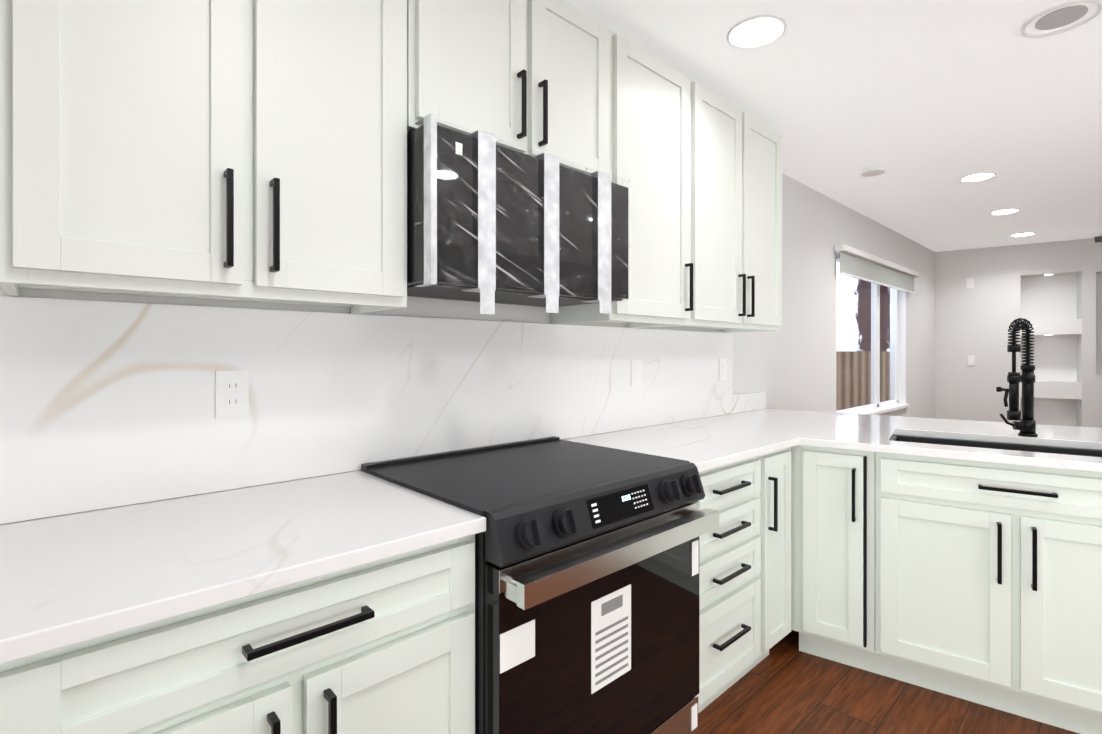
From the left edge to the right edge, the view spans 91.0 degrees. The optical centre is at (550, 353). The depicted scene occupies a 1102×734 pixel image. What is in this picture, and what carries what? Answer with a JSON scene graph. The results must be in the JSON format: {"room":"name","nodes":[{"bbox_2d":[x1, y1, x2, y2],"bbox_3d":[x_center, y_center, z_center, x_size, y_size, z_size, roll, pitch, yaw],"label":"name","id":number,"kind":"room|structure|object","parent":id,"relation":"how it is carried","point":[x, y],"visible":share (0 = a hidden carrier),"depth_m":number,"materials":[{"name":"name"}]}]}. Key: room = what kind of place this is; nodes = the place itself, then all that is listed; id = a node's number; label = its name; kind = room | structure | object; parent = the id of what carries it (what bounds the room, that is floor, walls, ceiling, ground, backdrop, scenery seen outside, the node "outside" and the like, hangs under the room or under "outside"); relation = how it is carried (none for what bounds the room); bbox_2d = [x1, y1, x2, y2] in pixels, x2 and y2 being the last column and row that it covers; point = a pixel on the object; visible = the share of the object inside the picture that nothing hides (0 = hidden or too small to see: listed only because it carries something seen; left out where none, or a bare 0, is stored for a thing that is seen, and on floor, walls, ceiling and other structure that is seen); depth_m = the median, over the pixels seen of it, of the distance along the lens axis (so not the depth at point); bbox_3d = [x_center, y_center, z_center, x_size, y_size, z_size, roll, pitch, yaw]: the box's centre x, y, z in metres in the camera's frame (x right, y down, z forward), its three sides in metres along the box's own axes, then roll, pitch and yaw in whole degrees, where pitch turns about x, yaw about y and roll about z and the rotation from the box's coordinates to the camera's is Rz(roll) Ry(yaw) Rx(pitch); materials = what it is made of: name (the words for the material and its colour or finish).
{"room":"kitchen","nodes":[
{"label":"kitchen","id":0,"kind":"room"},
{"bbox_2d":[0,173,934,470],"bbox_3d":[1.089,0.039,3.238,9.600,2.430,0.140,0,0,-43],"label":"wall","id":1,"kind":"structure","parent":0,"point":[790,365],"depth_m":3.78,"materials":[{"name":"white paint"}]},
{"bbox_2d":[0,0,406,313],"bbox_3d":[-0.714,-0.625,1.212,0.724,1.018,0.357,0,0,-43],"label":"upper cabinet","id":2,"kind":"object","parent":1,"relation":"attached to","point":[246,150],"visible":1,"depth_m":1.06,"materials":[{"name":"white paint"}]},
{"bbox_2d":[0,296,765,523],"bbox_3d":[0.094,0.112,2.197,3.336,0.455,0.019,0,0,-43],"label":"backsplash","id":3,"kind":"structure","parent":1,"relation":"attached to","point":[106,404],"depth_m":1.44,"materials":[{"name":"white stone"}]},
{"bbox_2d":[215,370,248,417],"bbox_3d":[-0.794,0.101,1.350,0.072,0.116,0.007,0,0,-43],"label":"electrical outlet","id":4,"kind":"object","parent":3,"relation":"attached to","point":[231,393],"visible":1,"depth_m":1.35,"materials":[{"name":"white plastic"}]},
{"bbox_2d":[631,360,641,385],"bbox_3d":[0.388,0.087,2.451,0.072,0.116,0.008,0,0,-43],"label":"electrical outlet","id":5,"kind":"object","parent":3,"relation":"attached to","point":[636,372],"visible":1,"depth_m":2.44,"materials":[{"name":"white plastic"}]},
{"bbox_2d":[719,359,726,379],"bbox_3d":[0.943,0.086,2.969,0.072,0.116,0.008,0,0,-43],"label":"electrical outlet","id":6,"kind":"object","parent":3,"relation":"attached to","point":[722,369],"visible":1,"depth_m":2.96,"materials":[{"name":"white plastic"}]},
{"bbox_2d":[407,0,609,174],"bbox_3d":[-0.165,-0.855,1.723,0.768,0.559,0.357,0,0,-43],"label":"upper cabinet","id":7,"kind":"object","parent":1,"relation":"attached to","point":[530,76],"visible":0.73,"depth_m":1.58,"materials":[{"name":"white paint"}]},
{"bbox_2d":[407,114,630,314],"bbox_3d":[-0.146,-0.343,1.702,0.768,0.480,0.410,0,0,-43],"label":"over-the-range microwave","id":8,"kind":"object","parent":7,"relation":"attached to","point":[490,222],"visible":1,"depth_m":1.48,"materials":[{"name":"black glass"}]},
{"bbox_2d":[550,30,692,327],"bbox_3d":[0.298,-0.626,2.156,0.492,1.018,0.357,0,0,-43],"label":"upper cabinet","id":9,"kind":"object","parent":1,"relation":"attached to","point":[649,126],"visible":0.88,"depth_m":2.04,"materials":[{"name":"white paint"}]},
{"bbox_2d":[634,80,781,332],"bbox_3d":[0.790,-0.626,2.615,0.846,1.018,0.357,0,0,-43],"label":"upper cabinet","id":10,"kind":"object","parent":1,"relation":"attached to","point":[736,206],"visible":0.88,"depth_m":2.46,"materials":[{"name":"white paint"}]},
{"bbox_2d":[836,252,909,414],"bbox_3d":[2.855,-0.135,4.864,1.940,1.345,0.169,0,0,-43],"label":"window","id":11,"kind":"structure","parent":1,"relation":"in","point":[897,363],"depth_m":5.15,"materials":[{"name":"white"}]},
{"bbox_2d":[834,244,918,293],"bbox_3d":[2.963,-0.718,4.835,2.120,0.218,0.071,0,0,-43],"label":"roller shade","id":12,"kind":"object","parent":11,"relation":"attached to","point":[859,264],"visible":1,"depth_m":4.64,"materials":[{"name":"white fabric"}]},
{"bbox_2d":[565,0,1101,251],"bbox_3d":[3.247,-1.215,2.317,11.500,0.080,4.450,0,0,-43],"label":"ceiling","id":13,"kind":"structure","parent":0,"point":[928,104],"depth_m":2.50,"materials":[{"name":"white paint"}]},
{"bbox_2d":[727,14,786,48],"bbox_3d":[0.748,-1.171,1.975,0.204,0.012,0.204,0,0,-43],"label":"recessed light","id":14,"kind":"object","parent":13,"relation":"in","point":[756,31],"visible":0.98,"depth_m":1.97,"materials":[{"name":"white plastic"}]},
{"bbox_2d":[861,166,884,176],"bbox_3d":[2.052,-1.161,3.451,0.130,0.030,0.130,0,0,-43],"label":"smoke detector","id":15,"kind":"object","parent":13,"relation":"attached to","point":[871,171],"visible":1,"depth_m":3.43,"materials":[{"name":"white plastic"}]},
{"bbox_2d":[959,172,995,181],"bbox_3d":[2.832,-1.172,3.598,0.194,0.012,0.194,0,0,-43],"label":"recessed light","id":16,"kind":"object","parent":13,"relation":"in","point":[976,177],"visible":1,"depth_m":3.59,"materials":[{"name":"white plastic"}]},
{"bbox_2d":[990,208,1019,214],"bbox_3d":[3.750,-1.173,4.475,0.194,0.012,0.194,0,0,-43],"label":"recessed light","id":17,"kind":"object","parent":13,"relation":"in","point":[1005,211],"visible":0.96,"depth_m":4.46,"materials":[{"name":"white plastic"}]},
{"bbox_2d":[1010,232,1035,236],"bbox_3d":[4.651,-1.173,5.342,0.194,0.012,0.194,0,0,-43],"label":"recessed light","id":18,"kind":"object","parent":13,"relation":"in","point":[1023,234],"visible":1,"depth_m":5.33,"materials":[{"name":"white plastic"}]},
{"bbox_2d":[1021,0,1101,37],"bbox_3d":[1.782,-1.170,1.893,0.214,0.016,0.214,0,0,-43],"label":"recessed light","id":19,"kind":"object","parent":13,"relation":"in","point":[1061,17],"visible":0.98,"depth_m":1.89,"materials":[{"name":"grey"}]},
{"bbox_2d":[1094,236,1101,242],"bbox_3d":[4.592,-0.996,3.733,1.254,0.360,1.193,0,0,-43],"label":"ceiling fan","id":20,"kind":"object","parent":13,"relation":"hanging from","point":[1098,238],"visible":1,"depth_m":4.14,"materials":[{"name":"grey metal"}]},
{"bbox_2d":[698,630,1078,733],"bbox_3d":[3.247,1.285,2.318,11.500,0.060,4.450,0,0,-43],"label":"floor","id":21,"kind":"structure","parent":0,"point":[785,686],"depth_m":1.92,"materials":[{"name":"brown wood"}]},
{"bbox_2d":[0,534,474,733],"bbox_3d":[-0.614,0.814,1.107,0.729,0.884,0.649,0,0,-43],"label":"base cabinet","id":22,"kind":"object","parent":21,"relation":"on","point":[385,646],"visible":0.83,"depth_m":0.89,"materials":[{"name":"white paint"}]},
{"bbox_2d":[0,470,485,664],"bbox_3d":[-0.634,0.356,1.097,0.775,0.030,0.635,0,0,-43],"label":"countertop","id":23,"kind":"structure","parent":22,"relation":"on","point":[66,580],"depth_m":0.95,"materials":[{"name":"stone"}]},
{"bbox_2d":[361,436,718,733],"bbox_3d":[-0.027,0.787,1.576,0.776,0.936,0.715,0,0,-43],"label":"range","id":24,"kind":"object","parent":21,"relation":"on","point":[586,588],"visible":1,"depth_m":1.33,"materials":[{"name":"black metal"}]},
{"bbox_2d":[698,447,790,712],"bbox_3d":[0.508,0.813,2.153,0.798,0.884,0.649,0,0,-43],"label":"base cabinet","id":25,"kind":"object","parent":21,"relation":"on","point":[744,587],"visible":0.46,"depth_m":1.92,"materials":[{"name":"white paint"}]},
{"bbox_2d":[561,417,888,471],"bbox_3d":[0.652,0.355,2.113,0.960,0.030,0.903,0,0,-43],"label":"countertop","id":26,"kind":"structure","parent":25,"relation":"on","point":[705,444],"depth_m":2.14,"materials":[{"name":"stone"}]},
{"bbox_2d":[791,435,1101,714],"bbox_3d":[1.994,0.813,2.257,0.536,0.884,2.451,0,0,-43],"label":"base cabinet","id":27,"kind":"object","parent":21,"relation":"on","point":[977,582],"depth_m":1.90,"materials":[{"name":"white paint"}]},
{"bbox_2d":[713,409,1101,472],"bbox_3d":[2.016,0.355,2.196,1.509,0.030,2.643,0,0,-43],"label":"countertop","id":28,"kind":"structure","parent":27,"relation":"on","point":[986,431],"depth_m":2.28,"materials":[{"name":"stone"}]},
{"bbox_2d":[892,435,1101,456],"bbox_3d":[1.743,0.489,2.079,0.767,0.233,0.442,0,0,35],"label":"undermount sink","id":29,"kind":"object","parent":28,"relation":"in","point":[1041,449],"visible":0.21,"depth_m":2.24,"materials":[{"name":"black metal"}]},
{"bbox_2d":[996,318,1037,436],"bbox_3d":[1.925,0.097,2.239,0.124,0.485,0.125,0,0,-43],"label":"pull-down faucet","id":30,"kind":"object","parent":28,"relation":"on","point":[1025,425],"visible":1,"depth_m":2.22,"materials":[{"name":"black metal"}]},
{"bbox_2d":[935,238,1101,427],"bbox_3d":[6.331,0.038,5.205,4.900,2.430,0.400,0,0,35],"label":"wall","id":31,"kind":"structure","parent":0,"point":[1051,292],"depth_m":5.93,"materials":[{"name":"white paint"}]},
{"bbox_2d":[966,278,973,287],"bbox_3d":[4.721,-0.793,6.099,0.070,0.110,0.008,0,0,35],"label":"switch plate","id":32,"kind":"object","parent":31,"relation":"attached to","point":[969,282],"visible":1,"depth_m":6.09,"materials":[{"name":"white plastic"}]},
{"bbox_2d":[967,355,974,364],"bbox_3d":[4.729,0.074,6.093,0.070,0.115,0.010,0,0,35],"label":"switch plate","id":33,"kind":"object","parent":31,"relation":"attached to","point":[970,359],"visible":1,"depth_m":6.09,"materials":[{"name":"white plastic"}]},
{"label":"outside","id":34,"kind":"structure","parent":0,"visible":0},
{"bbox_2d":[836,262,889,410],"bbox_3d":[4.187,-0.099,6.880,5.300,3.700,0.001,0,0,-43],"label":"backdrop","id":35,"kind":"structure","parent":34,"point":[842,349],"depth_m":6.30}
]}

